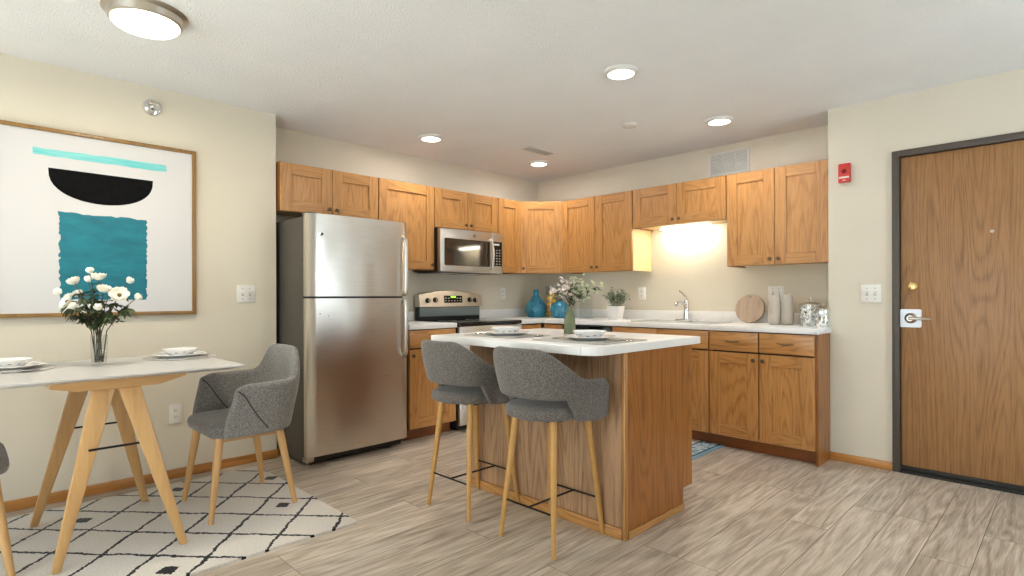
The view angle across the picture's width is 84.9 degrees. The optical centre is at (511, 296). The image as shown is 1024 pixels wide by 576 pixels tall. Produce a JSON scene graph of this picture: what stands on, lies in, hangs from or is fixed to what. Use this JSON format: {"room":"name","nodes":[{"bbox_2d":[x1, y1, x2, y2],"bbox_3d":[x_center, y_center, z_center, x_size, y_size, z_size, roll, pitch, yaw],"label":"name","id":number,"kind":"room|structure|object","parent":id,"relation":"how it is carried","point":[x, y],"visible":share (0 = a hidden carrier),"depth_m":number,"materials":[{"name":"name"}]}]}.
{"room":"apartment kitchen","nodes":[
{"label":"apartment kitchen","id":0,"kind":"room"},
{"bbox_2d":[0,53,276,501],"bbox_3d":[-3.388,-0.069,2.533,4.449,2.420,0.402,0,0,-45],"label":"wall","id":1,"kind":"structure","parent":0,"point":[234,146],"depth_m":3.47,"materials":[{"name":"beige paint"}]},
{"bbox_2d":[0,120,195,317],"bbox_3d":[-2.367,-0.406,3.241,0.962,1.036,0.031,0,0,-45],"label":"framed artwork","id":2,"kind":"object","parent":1,"relation":"attached to","point":[71,202],"visible":0.93,"depth_m":3.21,"materials":[{"name":"white paper"}]},
{"bbox_2d":[4,449,278,512],"bbox_3d":[-3.264,1.112,2.418,4.459,0.058,0.095,0,0,-45],"label":"baseboard","id":3,"kind":"structure","parent":1,"relation":"attached to","point":[28,502],"depth_m":3.32,"materials":[{"name":"brown wood"}]},
{"bbox_2d":[142,99,161,115],"bbox_3d":[-2.183,-1.156,3.405,0.104,0.104,0.061,0,0,-45],"label":"sprinkler","id":4,"kind":"object","parent":1,"relation":"attached to","point":[151,107],"visible":1,"depth_m":3.40,"materials":[{"name":"silver metal"}]},
{"bbox_2d":[169,403,181,423],"bbox_3d":[-2.109,0.734,3.510,0.074,0.120,0.009,0,0,-45],"label":"wall outlet","id":5,"kind":"object","parent":1,"relation":"attached to","point":[175,410],"visible":1,"depth_m":3.51,"materials":[{"name":"white plastic"}]},
{"bbox_2d":[237,285,254,301],"bbox_3d":[-1.807,-0.019,3.805,0.118,0.118,0.019,0,0,-45],"label":"light switch","id":6,"kind":"object","parent":1,"relation":"attached to","point":[245,293],"visible":1,"depth_m":3.81,"materials":[{"name":"white plastic"}]},
{"bbox_2d":[276,127,538,320],"bbox_3d":[-0.783,-0.076,5.317,3.171,2.420,0.120,0,0,-45],"label":"wall","id":7,"kind":"structure","parent":0,"point":[295,147],"depth_m":5.24,"materials":[{"name":"beige paint"}]},
{"bbox_2d":[276,161,377,219],"bbox_3d":[-1.456,-0.781,4.319,0.789,0.351,0.350,0,0,-45],"label":"upper cabinet","id":8,"kind":"object","parent":7,"relation":"attached to","point":[300,189],"visible":0.8,"depth_m":4.17,"materials":[{"name":"brown wood"}]},
{"bbox_2d":[378,178,433,270],"bbox_3d":[-0.977,-0.594,4.794,0.553,0.728,0.350,0,0,-45],"label":"upper cabinet","id":9,"kind":"object","parent":7,"relation":"attached to","point":[411,204],"visible":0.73,"depth_m":4.74,"materials":[{"name":"brown wood"}]},
{"bbox_2d":[408,311,413,320],"bbox_3d":[-1.067,0.178,4.936,0.473,0.086,0.019,0,0,-45],"label":"backsplash","id":10,"kind":"structure","parent":7,"relation":"attached to","point":[410,313],"depth_m":5.07,"materials":[{"name":"white laminate"}]},
{"bbox_2d":[434,187,497,233],"bbox_3d":[-0.510,-0.784,5.258,0.759,0.351,0.350,0,0,-45],"label":"upper cabinet","id":11,"kind":"object","parent":7,"relation":"attached to","point":[453,209],"visible":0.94,"depth_m":5.12,"materials":[{"name":"brown wood"}]},
{"bbox_2d":[414,228,502,274],"bbox_3d":[-0.470,-0.407,5.219,0.756,0.390,0.453,0,0,-45],"label":"microwave oven","id":12,"kind":"object","parent":11,"relation":"attached to","point":[456,251],"visible":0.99,"depth_m":5.05,"materials":[{"name":"silver metal"}]},
{"bbox_2d":[500,288,504,298],"bbox_3d":[-0.097,-0.033,5.907,0.074,0.120,0.009,0,0,-45],"label":"wall outlet","id":13,"kind":"object","parent":7,"relation":"attached to","point":[502,290],"visible":1,"depth_m":5.90,"materials":[{"name":"white plastic"}]},
{"bbox_2d":[497,198,520,273],"bbox_3d":[-0.125,-0.597,5.640,0.318,0.728,0.350,0,0,-45],"label":"upper cabinet","id":14,"kind":"object","parent":7,"relation":"attached to","point":[509,211],"visible":0.55,"depth_m":5.55,"materials":[{"name":"brown wood"}]},
{"bbox_2d":[0,0,1023,181],"bbox_3d":[-0.322,-1.337,1.643,7.750,0.100,6.050,0,0,-45],"label":"ceiling","id":15,"kind":"structure","parent":0,"point":[495,79],"depth_m":3.06,"materials":[{"name":"white paint"}]},
{"bbox_2d":[100,0,188,39],"bbox_3d":[-1.659,-1.242,2.535,0.336,0.082,0.336,0,0,-45],"label":"flush ceiling light","id":16,"kind":"object","parent":15,"relation":"attached to","point":[152,19],"visible":1,"depth_m":2.46,"materials":[{"name":"white glass"}]},
{"bbox_2d":[109,9,179,39],"bbox_3d":[-1.659,-1.218,2.535,0.268,0.034,0.268,0,0,-45],"label":"diffuser","id":17,"kind":"object","parent":16,"relation":"attached to","point":[158,24],"depth_m":2.48,"materials":[{"name":"beige"}]},
{"bbox_2d":[419,133,442,141],"bbox_3d":[-0.653,-1.274,4.510,0.196,0.024,0.196,0,0,-45],"label":"recessed light","id":18,"kind":"object","parent":15,"relation":"in","point":[428,137],"visible":1,"depth_m":4.47,"materials":[{"name":"white plastic"}]},
{"bbox_2d":[520,146,555,155],"bbox_3d":[0.234,-1.284,4.943,0.340,0.008,0.124,0,0,-45],"label":"ceiling vent","id":19,"kind":"object","parent":15,"relation":"in","point":[529,148],"visible":1,"depth_m":4.92,"materials":[{"name":"white metal"}]},
{"bbox_2d":[529,160,548,166],"bbox_3d":[0.259,-1.276,5.379,0.196,0.024,0.196,0,0,-45],"label":"recessed light","id":20,"kind":"object","parent":15,"relation":"in","point":[537,163],"visible":1,"depth_m":5.33,"materials":[{"name":"white plastic"}]},
{"bbox_2d":[604,64,637,79],"bbox_3d":[0.623,-1.277,3.200,0.196,0.024,0.196,0,0,-45],"label":"recessed light","id":21,"kind":"object","parent":15,"relation":"in","point":[620,71],"visible":1,"depth_m":3.16,"materials":[{"name":"white plastic"}]},
{"bbox_2d":[622,122,636,128],"bbox_3d":[0.880,-1.280,4.192,0.115,0.018,0.116,0,0,-45],"label":"smoke detector","id":22,"kind":"object","parent":15,"relation":"attached to","point":[628,125],"visible":1,"depth_m":4.17,"materials":[{"name":"white plastic"}]},
{"bbox_2d":[705,115,733,125],"bbox_3d":[1.514,-1.280,4.087,0.196,0.024,0.196,0,0,-45],"label":"recessed light","id":23,"kind":"object","parent":15,"relation":"in","point":[724,119],"visible":1,"depth_m":4.05,"materials":[{"name":"white plastic"}]},
{"bbox_2d":[6,428,1023,575],"bbox_3d":[-0.316,1.183,1.643,7.750,0.100,6.050,0,0,-45],"label":"floor","id":24,"kind":"structure","parent":0,"point":[745,512],"depth_m":2.73,"materials":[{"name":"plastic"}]},
{"bbox_2d":[0,466,356,575],"bbox_3d":[-1.907,1.131,2.582,1.915,0.011,1.295,0,0,-45],"label":"area rug","id":25,"kind":"object","parent":24,"relation":"on","point":[119,535],"visible":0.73,"depth_m":2.70,"materials":[{"name":"white fabric"}]},
{"bbox_2d":[0,442,15,575],"bbox_3d":[-2.336,0.704,2.237,0.501,0.849,0.626,0,0,-45],"label":"dining chair","id":26,"kind":"object","parent":25,"relation":"on","point":[5,545],"visible":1,"depth_m":2.24,"materials":[{"name":"grey"}]},
{"bbox_2d":[0,355,245,574],"bbox_3d":[-1.923,0.728,2.655,0.976,0.794,0.840,0,0,-45],"label":"dining table","id":27,"kind":"object","parent":25,"relation":"on","point":[117,383],"visible":0.96,"depth_m":2.49,"materials":[{"name":"white paint"}]},
{"bbox_2d":[0,369,33,372],"bbox_3d":[-2.177,0.325,2.411,0.194,0.009,0.033,0,0,-37],"label":"soup spoon","id":28,"kind":"object","parent":27,"relation":"on","point":[31,369],"visible":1,"depth_m":2.43,"materials":[{"name":"grey metal"}]},
{"bbox_2d":[0,364,56,373],"bbox_3d":[-2.288,0.330,2.541,0.350,0.003,0.350,0,0,-45],"label":"placemat","id":29,"kind":"object","parent":27,"relation":"on","point":[38,367],"visible":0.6,"depth_m":2.59,"materials":[{"name":"beige fabric"}]},
{"bbox_2d":[0,361,44,370],"bbox_3d":[-2.288,0.318,2.541,0.260,0.020,0.260,0,0,-45],"label":"dinner plate","id":30,"kind":"object","parent":29,"relation":"on","point":[29,364],"visible":0.72,"depth_m":2.52,"materials":[{"name":"white ceramic"}]},
{"bbox_2d":[0,357,31,367],"bbox_3d":[-2.288,0.303,2.541,0.170,0.037,0.170,0,0,-45],"label":"soup bowl","id":31,"kind":"object","parent":30,"relation":"on","point":[15,361],"visible":0.85,"depth_m":2.53,"materials":[{"name":"white ceramic"}]},
{"bbox_2d":[142,353,215,360],"bbox_3d":[-1.808,0.329,3.051,0.350,0.003,0.350,0,0,-45],"label":"placemat","id":32,"kind":"object","parent":27,"relation":"on","point":[151,358],"visible":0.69,"depth_m":2.96,"materials":[{"name":"beige fabric"}]},
{"bbox_2d":[152,351,206,357],"bbox_3d":[-1.809,0.317,3.051,0.260,0.020,0.260,0,0,-45],"label":"dinner plate","id":33,"kind":"object","parent":32,"relation":"on","point":[161,354],"visible":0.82,"depth_m":2.99,"materials":[{"name":"white ceramic"}]},
{"bbox_2d":[162,347,197,354],"bbox_3d":[-1.809,0.302,3.051,0.170,0.037,0.170,0,0,-45],"label":"soup bowl","id":34,"kind":"object","parent":33,"relation":"on","point":[179,350],"visible":0.85,"depth_m":3.01,"materials":[{"name":"white ceramic"}]},
{"bbox_3d":[-2.004,0.258,2.716,0.072,0.144,0.072,0,0,-45],"label":"glass vase","id":35,"kind":"object","parent":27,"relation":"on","visible":0},
{"bbox_2d":[53,288,96,361],"bbox_3d":[-2.113,0.138,2.713,0.203,0.361,0.087,0,0,-15],"label":"flower","id":36,"kind":"object","parent":35,"relation":"in","point":[57,291],"visible":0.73,"depth_m":2.70,"materials":[{"name":"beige plant"}]},
{"bbox_2d":[58,293,101,361],"bbox_3d":[-2.057,0.150,2.670,0.167,0.336,0.134,0,0,23],"label":"flower","id":37,"kind":"object","parent":35,"relation":"in","point":[66,299],"visible":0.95,"depth_m":2.66,"materials":[{"name":"beige plant"}]},
{"bbox_2d":[62,302,101,355],"bbox_3d":[-2.066,0.172,2.684,0.098,0.293,0.166,0,0,23],"label":"flower","id":38,"kind":"object","parent":35,"relation":"in","point":[72,305],"visible":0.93,"depth_m":2.65,"materials":[{"name":"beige plant"}]},
{"bbox_2d":[72,289,94,361],"bbox_3d":[-2.088,0.140,2.734,0.172,0.355,0.121,0,0,2],"label":"flower","id":39,"kind":"object","parent":35,"relation":"in","point":[75,291],"visible":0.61,"depth_m":2.74,"materials":[{"name":"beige plant"}]},
{"bbox_2d":[66,276,102,359],"bbox_3d":[-2.088,0.109,2.732,0.134,0.419,0.151,0,0,-45],"label":"flower","id":40,"kind":"object","parent":35,"relation":"in","point":[73,280],"visible":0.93,"depth_m":2.72,"materials":[{"name":"beige plant"}]},
{"bbox_2d":[77,275,101,361],"bbox_3d":[-2.060,0.106,2.741,0.126,0.424,0.128,0,0,-45],"label":"flower","id":41,"kind":"object","parent":35,"relation":"in","point":[86,278],"visible":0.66,"depth_m":2.75,"materials":[{"name":"beige plant"}]},
{"bbox_2d":[81,267,104,361],"bbox_3d":[-2.016,0.087,2.709,0.130,0.462,0.085,0,0,-34],"label":"flower","id":42,"kind":"object","parent":35,"relation":"in","point":[89,270],"visible":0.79,"depth_m":2.71,"materials":[{"name":"beige plant"}]},
{"bbox_2d":[83,272,106,353],"bbox_3d":[-2.003,0.101,2.687,0.101,0.434,0.110,0,0,-25],"label":"flower","id":43,"kind":"object","parent":35,"relation":"in","point":[99,276],"visible":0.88,"depth_m":2.68,"materials":[{"name":"beige plant"}]},
{"bbox_2d":[83,303,113,357],"bbox_3d":[-1.951,0.173,2.676,0.130,0.288,0.141,0,0,-10],"label":"flower","id":44,"kind":"object","parent":35,"relation":"in","point":[97,306],"visible":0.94,"depth_m":2.65,"materials":[{"name":"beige plant"}]},
{"bbox_2d":[88,289,111,360],"bbox_3d":[-2.018,0.139,2.749,0.098,0.357,0.130,0,0,-27],"label":"flower","id":45,"kind":"object","parent":35,"relation":"in","point":[103,305],"visible":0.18,"depth_m":2.75,"materials":[{"name":"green plant"}]},
{"bbox_2d":[88,284,115,337],"bbox_3d":[-1.962,0.129,2.690,0.113,0.378,0.135,0,0,-45],"label":"flower","id":46,"kind":"object","parent":35,"relation":"in","point":[102,288],"visible":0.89,"depth_m":2.67,"materials":[{"name":"beige plant"}]},
{"bbox_2d":[95,286,129,361],"bbox_3d":[-1.920,0.134,2.679,0.135,0.366,0.146,0,0,-45],"label":"flower","id":47,"kind":"object","parent":35,"relation":"in","point":[117,293],"visible":0.97,"depth_m":2.67,"materials":[{"name":"beige plant"}]},
{"bbox_2d":[96,276,134,356],"bbox_3d":[-1.927,0.110,2.720,0.153,0.416,0.134,0,0,-45],"label":"flower","id":48,"kind":"object","parent":35,"relation":"in","point":[129,279],"visible":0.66,"depth_m":2.74,"materials":[{"name":"beige plant"}]},
{"bbox_2d":[102,293,142,361],"bbox_3d":[-1.890,0.150,2.729,0.183,0.335,0.112,0,0,27],"label":"flower","id":49,"kind":"object","parent":35,"relation":"in","point":[125,310],"visible":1,"depth_m":2.71,"materials":[{"name":"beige plant"}]},
{"bbox_2d":[181,344,299,524],"bbox_3d":[-1.478,0.702,3.088,0.501,0.849,0.626,0,0,-45],"label":"dining chair","id":50,"kind":"object","parent":25,"relation":"on","point":[259,401],"visible":1,"depth_m":3.02,"materials":[{"name":"grey fabric"}]},
{"bbox_2d":[276,211,407,465],"bbox_3d":[-1.288,0.285,4.183,0.790,1.700,0.739,0,0,-45],"label":"refrigerator","id":51,"kind":"object","parent":24,"relation":"on","point":[342,281],"visible":0.94,"depth_m":3.89,"materials":[{"name":"grey metal"}]},
{"bbox_2d":[403,328,455,440],"bbox_3d":[-0.840,0.697,4.708,0.468,0.874,0.661,0,0,-45],"label":"base cabinet","id":52,"kind":"object","parent":24,"relation":"on","point":[422,409],"visible":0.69,"depth_m":4.43,"materials":[{"name":"brown wood"}]},
{"bbox_2d":[408,311,456,329],"bbox_3d":[-0.848,0.196,4.716,0.473,0.124,0.639,0,0,-45],"label":"countertop","id":53,"kind":"structure","parent":52,"relation":"on","point":[412,325],"depth_m":4.57,"materials":[{"name":"white stone"}]},
{"bbox_2d":[414,291,521,429],"bbox_3d":[-0.378,0.539,5.118,0.754,1.188,0.692,0,0,-45],"label":"electric range","id":54,"kind":"object","parent":24,"relation":"on","point":[461,308],"visible":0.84,"depth_m":5.14,"materials":[{"name":"silver metal"}]},
{"bbox_2d":[424,318,521,325],"bbox_3d":[-0.378,0.232,5.117,0.744,0.030,0.585,0,0,-45],"label":"cooktop","id":55,"kind":"object","parent":54,"relation":"in","point":[460,321],"depth_m":5.06,"materials":[{"name":"black glass"}]},
{"bbox_2d":[457,324,521,349],"bbox_3d":[-0.166,0.562,4.905,0.738,0.618,0.091,0,0,-45],"label":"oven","id":56,"kind":"object","parent":54,"relation":"in","point":[461,328],"depth_m":4.77,"materials":[{"name":"silver metal"}]},
{"bbox_2d":[421,340,519,521],"bbox_3d":[-0.235,0.680,3.018,0.468,0.908,0.490,0,0,-45],"label":"bar stool","id":57,"kind":"object","parent":24,"relation":"on","point":[462,377],"visible":0.94,"depth_m":2.85,"materials":[{"name":"grey"}]},
{"bbox_2d":[522,323,540,328],"bbox_3d":[-0.039,0.695,5.525,0.292,0.874,0.629,0,0,-45],"label":"base cabinet","id":58,"kind":"object","parent":24,"relation":"on","point":[534,325],"visible":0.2,"depth_m":5.32,"materials":[{"name":"brown wood"}]},
{"bbox_2d":[493,346,608,559],"bbox_3d":[0.165,0.679,2.615,0.468,0.908,0.490,0,0,-45],"label":"bar stool","id":59,"kind":"object","parent":24,"relation":"on","point":[539,387],"visible":1,"depth_m":2.46,"materials":[{"name":"grey fabric"}]},
{"bbox_2d":[544,323,563,328],"bbox_3d":[0.612,0.694,5.546,0.629,0.874,0.226,0,0,-45],"label":"base cabinet","id":60,"kind":"object","parent":24,"relation":"on","point":[546,325],"visible":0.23,"depth_m":5.33,"materials":[{"name":"brown wood"}]},
{"bbox_2d":[470,344,691,540],"bbox_3d":[0.361,0.694,3.200,0.650,0.875,1.111,0,0,-45],"label":"kitchen island","id":61,"kind":"object","parent":24,"relation":"on","point":[643,442],"visible":0.7,"depth_m":2.80,"materials":[{"name":"brown wood"}]},
{"bbox_2d":[431,328,699,355],"bbox_3d":[0.274,0.236,3.112,0.947,0.038,1.164,0,0,-45],"label":"island countertop","id":62,"kind":"structure","parent":61,"relation":"on","point":[654,341],"depth_m":2.78,"materials":[{"name":"white stone"}]},
{"bbox_2d":[465,333,550,338],"bbox_3d":[-0.027,0.216,3.137,0.330,0.003,0.400,0,0,-45],"label":"placemat","id":63,"kind":"object","parent":62,"relation":"on","point":[485,334],"visible":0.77,"depth_m":3.07,"materials":[{"name":"grey fabric"}]},
{"bbox_2d":[484,330,529,335],"bbox_3d":[-0.030,0.204,3.134,0.260,0.020,0.260,0,0,-45],"label":"dinner plate","id":64,"kind":"object","parent":63,"relation":"on","point":[492,332],"visible":0.81,"depth_m":3.06,"materials":[{"name":"white ceramic"}]},
{"bbox_2d":[492,326,520,332],"bbox_3d":[-0.030,0.189,3.134,0.170,0.037,0.170,0,0,-45],"label":"soup bowl","id":65,"kind":"object","parent":64,"relation":"on","point":[498,329],"visible":0.8,"depth_m":3.08,"materials":[{"name":"white ceramic"}]},
{"bbox_2d":[564,306,575,333],"bbox_3d":[0.334,0.135,3.242,0.068,0.162,0.068,0,0,-45],"label":"vase","id":66,"kind":"object","parent":62,"relation":"on","point":[569,320],"visible":0.94,"depth_m":3.22,"materials":[{"name":"ceramic"}]},
{"bbox_2d":[549,286,571,305],"bbox_3d":[0.288,0.022,3.245,0.131,0.174,0.094,0,0,-6],"label":"sprig","id":67,"kind":"object","parent":66,"relation":"in","point":[553,287],"visible":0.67,"depth_m":3.24,"materials":[{"name":"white plant"}]},
{"bbox_2d":[552,284,571,303],"bbox_3d":[0.281,0.018,3.212,0.103,0.183,0.143,0,0,24],"label":"sprig","id":68,"kind":"object","parent":66,"relation":"in","point":[559,292],"visible":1,"depth_m":3.20,"materials":[{"name":"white plant"}]},
{"bbox_2d":[557,276,574,302],"bbox_3d":[0.311,-0.006,3.274,0.117,0.232,0.078,0,0,27],"label":"sprig","id":69,"kind":"object","parent":66,"relation":"in","point":[562,279],"visible":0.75,"depth_m":3.27,"materials":[{"name":"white plant"}]},
{"bbox_2d":[568,276,585,300],"bbox_3d":[0.362,-0.006,3.224,0.100,0.230,0.107,0,0,-45],"label":"sprig","id":70,"kind":"object","parent":66,"relation":"in","point":[574,277],"visible":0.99,"depth_m":3.22,"materials":[{"name":"green plant"}]},
{"bbox_2d":[568,289,590,305],"bbox_3d":[0.382,0.032,3.212,0.108,0.156,0.128,0,0,-45],"label":"sprig","id":71,"kind":"object","parent":66,"relation":"in","point":[584,292],"visible":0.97,"depth_m":3.20,"materials":[{"name":"green plant"}]},
{"bbox_2d":[568,272,600,305],"bbox_3d":[0.422,-0.016,3.246,0.140,0.250,0.144,0,0,-45],"label":"sprig","id":72,"kind":"object","parent":66,"relation":"in","point":[583,274],"visible":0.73,"depth_m":3.25,"materials":[{"name":"green plant"}]},
{"bbox_2d":[575,282,602,299],"bbox_3d":[0.428,0.012,3.231,0.200,0.195,0.089,0,0,11],"label":"sprig","id":73,"kind":"object","parent":66,"relation":"in","point":[601,283],"visible":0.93,"depth_m":3.21,"materials":[{"name":"green plant"}]},
{"bbox_2d":[532,337,646,344],"bbox_3d":[0.386,0.215,2.785,0.400,0.003,0.440,0,0,-45],"label":"placemat","id":74,"kind":"object","parent":62,"relation":"on","point":[565,339],"visible":0.73,"depth_m":2.71,"materials":[{"name":"grey fabric"}]},
{"bbox_2d":[564,334,615,340],"bbox_3d":[0.386,0.203,2.785,0.260,0.020,0.260,0,0,-45],"label":"dinner plate","id":75,"kind":"object","parent":74,"relation":"on","point":[573,336],"visible":0.85,"depth_m":2.71,"materials":[{"name":"white ceramic"}]},
{"bbox_2d":[572,330,605,336],"bbox_3d":[0.386,0.188,2.785,0.170,0.037,0.170,0,0,-45],"label":"soup bowl","id":76,"kind":"object","parent":75,"relation":"on","point":[580,333],"visible":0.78,"depth_m":2.73,"materials":[{"name":"white ceramic"}]},
{"bbox_2d":[563,324,612,331],"bbox_3d":[0.873,0.696,5.249,0.639,0.868,0.550,0,0,-45],"label":"dishwasher","id":77,"kind":"object","parent":24,"relation":"on","point":[578,327],"visible":0.09,"depth_m":5.00,"materials":[{"name":"black plastic"}]},
{"bbox_2d":[612,326,714,442],"bbox_3d":[1.389,0.692,4.745,0.655,0.874,0.878,0,0,-45],"label":"base cabinet","id":78,"kind":"object","parent":24,"relation":"on","point":[700,351],"visible":0.13,"depth_m":4.29,"materials":[{"name":"brown wood"}]},
{"bbox_2d":[479,308,830,334],"bbox_3d":[1.050,0.192,4.885,0.937,0.124,3.075,0,0,-45],"label":"countertop","id":79,"kind":"structure","parent":78,"relation":"on","point":[600,316],"depth_m":4.88,"materials":[{"name":"white stone"}]},
{"bbox_2d":[525,290,546,316],"bbox_3d":[0.255,0.072,5.947,0.232,0.289,0.232,0,0,-45],"label":"bottle vase","id":80,"kind":"object","parent":79,"relation":"on","point":[535,307],"visible":0.98,"depth_m":5.87,"materials":[{"name":"blue glass"}]},
{"bbox_2d":[550,300,567,317],"bbox_3d":[0.492,0.126,5.737,0.197,0.179,0.200,0,0,-45],"label":"round vase","id":81,"kind":"object","parent":79,"relation":"on","point":[558,309],"visible":0.86,"depth_m":5.66,"materials":[{"name":"blue glass"}]},
{"bbox_2d":[601,287,629,319],"bbox_3d":[0.964,0.064,5.179,0.238,0.302,0.269,0,0,-14],"label":"potted plant","id":82,"kind":"object","parent":79,"relation":"on","point":[615,312],"visible":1,"depth_m":5.14,"materials":[{"name":"green plant"}]},
{"bbox_2d":[630,319,731,323],"bbox_3d":[1.413,0.297,4.693,0.435,0.182,0.700,0,0,-45],"label":"sink","id":83,"kind":"object","parent":79,"relation":"in","point":[653,320],"visible":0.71,"depth_m":4.71,"materials":[{"name":"metal"}]},
{"bbox_2d":[674,290,698,320],"bbox_3d":[1.478,0.077,4.878,0.223,0.272,0.220,0,0,-45],"label":"faucet","id":84,"kind":"object","parent":79,"relation":"on","point":[685,303],"visible":0.91,"depth_m":4.92,"materials":[{"name":"silver metal"}]},
{"bbox_2d":[735,295,764,322],"bbox_3d":[1.931,0.099,4.538,0.070,0.230,0.232,0,0,-45],"label":"round board","id":85,"kind":"object","parent":79,"relation":"on","point":[750,308],"visible":1,"depth_m":4.53,"materials":[{"name":"brown wood"}]},
{"bbox_2d":[769,295,780,324],"bbox_3d":[1.976,0.099,4.207,0.086,0.227,0.086,0,0,-45],"label":"vase","id":86,"kind":"object","parent":79,"relation":"on","point":[774,300],"visible":1,"depth_m":4.17,"materials":[{"name":"white ceramic"}]},
{"bbox_2d":[781,294,793,324],"bbox_3d":[2.052,0.098,4.170,0.088,0.227,0.088,0,0,-45],"label":"vase","id":87,"kind":"object","parent":79,"relation":"on","point":[787,306],"visible":0.99,"depth_m":4.14,"materials":[{"name":"white ceramic"}]},
{"bbox_2d":[799,298,820,325],"bbox_3d":[2.169,0.110,4.069,0.147,0.204,0.147,0,0,-45],"label":"canister","id":88,"kind":"object","parent":79,"relation":"on","point":[807,309],"visible":0.91,"depth_m":4.02,"materials":[{"name":"glass"}]},
{"bbox_2d":[815,303,829,326],"bbox_3d":[2.164,0.127,3.901,0.089,0.170,0.089,0,0,-45],"label":"canister","id":89,"kind":"object","parent":79,"relation":"on","point":[822,313],"visible":0.99,"depth_m":3.87,"materials":[{"name":"metal"}]},
{"bbox_2d":[692,439,724,459],"bbox_3d":[1.120,1.124,4.287,0.595,0.008,0.780,0,0,-45],"label":"kitchen mat","id":90,"kind":"object","parent":24,"relation":"on","point":[699,448],"visible":0.24,"depth_m":4.15,"materials":[{"name":"blue fabric"}]},
{"bbox_2d":[710,330,829,466],"bbox_3d":[1.961,0.690,4.164,0.661,0.874,0.750,0,0,-45],"label":"base cabinet","id":91,"kind":"object","parent":24,"relation":"on","point":[770,392],"visible":0.98,"depth_m":3.90,"materials":[{"name":"brown wood"}]},
{"bbox_2d":[479,308,799,323],"bbox_3d":[1.042,0.172,4.893,0.937,0.086,3.051,0,0,-45],"label":"backsplash","id":92,"kind":"structure","parent":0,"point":[488,313],"depth_m":5.26,"materials":[{"name":"white laminate"}]},
{"bbox_2d":[538,125,828,327],"bbox_3d":[1.418,-0.082,5.265,0.120,2.420,3.056,0,0,-45],"label":"wall","id":93,"kind":"structure","parent":0,"point":[688,261],"depth_m":5.00,"materials":[{"name":"beige paint"}]},
{"bbox_2d":[520,201,564,274],"bbox_3d":[0.294,-0.598,5.868,0.622,0.728,0.616,0,0,-45],"label":"upper cabinet","id":94,"kind":"object","parent":93,"relation":"attached to","point":[541,222],"visible":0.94,"depth_m":5.65,"materials":[{"name":"brown wood"}]},
{"bbox_2d":[562,190,650,273],"bbox_3d":[0.897,-0.599,5.453,0.350,0.728,0.833,0,0,-45],"label":"upper cabinet","id":95,"kind":"object","parent":93,"relation":"attached to","point":[599,234],"visible":1,"depth_m":5.28,"materials":[{"name":"brown wood"}]},
{"bbox_2d":[638,287,644,299],"bbox_3d":[1.241,-0.029,5.351,0.009,0.120,0.074,0,0,-45],"label":"wall outlet","id":96,"kind":"object","parent":93,"relation":"attached to","point":[641,290],"visible":1,"depth_m":5.35,"materials":[{"name":"white plastic"}]},
{"bbox_2d":[633,175,726,231],"bbox_3d":[1.497,-0.789,4.848,0.350,0.351,0.864,0,0,-45],"label":"upper cabinet","id":97,"kind":"object","parent":93,"relation":"attached to","point":[700,201],"visible":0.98,"depth_m":4.72,"materials":[{"name":"brown wood"}]},
{"bbox_2d":[658,223,713,240],"bbox_3d":[1.537,-0.547,4.938,0.090,0.156,0.501,0,0,-45],"label":"light","id":98,"kind":"object","parent":97,"relation":"attached to","point":[702,224],"visible":1,"depth_m":4.88,"materials":[{"name":"white plastic"}]},
{"bbox_2d":[661,224,711,230],"bbox_3d":[1.533,-0.609,4.942,0.064,0.014,0.460,0,0,-45],"label":"diffuser","id":99,"kind":"object","parent":98,"relation":"attached to","point":[693,225],"depth_m":4.91,"materials":[{"name":"beige plastic"}]},
{"bbox_2d":[709,147,749,177],"bbox_3d":[1.838,-1.135,4.746,0.009,0.200,0.352,0,0,-45],"label":"air vent","id":100,"kind":"object","parent":93,"relation":"in","point":[738,160],"visible":1,"depth_m":4.74,"materials":[{"name":"white metal"}]},
{"bbox_2d":[768,286,783,300],"bbox_3d":[2.106,-0.025,4.473,0.019,0.118,0.118,0,0,-45],"label":"light switch","id":101,"kind":"object","parent":93,"relation":"attached to","point":[772,290],"visible":0.76,"depth_m":4.47,"materials":[{"name":"white plastic"}]},
{"bbox_2d":[727,159,827,267],"bbox_3d":[2.063,-0.602,4.279,0.350,0.728,0.732,0,0,-45],"label":"upper cabinet","id":102,"kind":"object","parent":93,"relation":"attached to","point":[777,215],"visible":0.94,"depth_m":4.15,"materials":[{"name":"brown wood"}]},
{"bbox_2d":[828,68,1023,461],"bbox_3d":[3.334,-0.086,3.081,0.478,2.420,2.744,0,0,-45],"label":"wall","id":103,"kind":"structure","parent":0,"point":[865,135],"depth_m":3.70,"materials":[{"name":"beige paint"}]},
{"bbox_2d":[838,163,850,182],"bbox_3d":[2.256,-0.839,3.799,0.035,0.128,0.072,0,0,-45],"label":"fire alarm","id":104,"kind":"object","parent":103,"relation":"attached to","point":[844,170],"visible":1,"depth_m":3.79,"materials":[{"name":"red plastic"}]},
{"bbox_2d":[830,451,891,470],"bbox_3d":[2.328,1.099,3.749,0.013,0.055,0.374,0,0,-45],"label":"baseboard","id":105,"kind":"structure","parent":103,"relation":"attached to","point":[859,460],"depth_m":3.73,"materials":[{"name":"brown wood"}]},
{"bbox_2d":[861,284,881,301],"bbox_3d":[2.370,-0.020,3.698,0.019,0.118,0.118,0,0,-45],"label":"light switch","id":106,"kind":"object","parent":103,"relation":"attached to","point":[869,293],"visible":1,"depth_m":3.70,"materials":[{"name":"white plastic"}]},
{"bbox_2d":[892,131,1023,494],"bbox_3d":[2.833,0.095,3.292,0.176,2.060,0.990,0,0,-45],"label":"door","id":107,"kind":"structure","parent":103,"relation":"in","point":[958,207],"depth_m":3.39,"materials":[{"name":"brown wood"}]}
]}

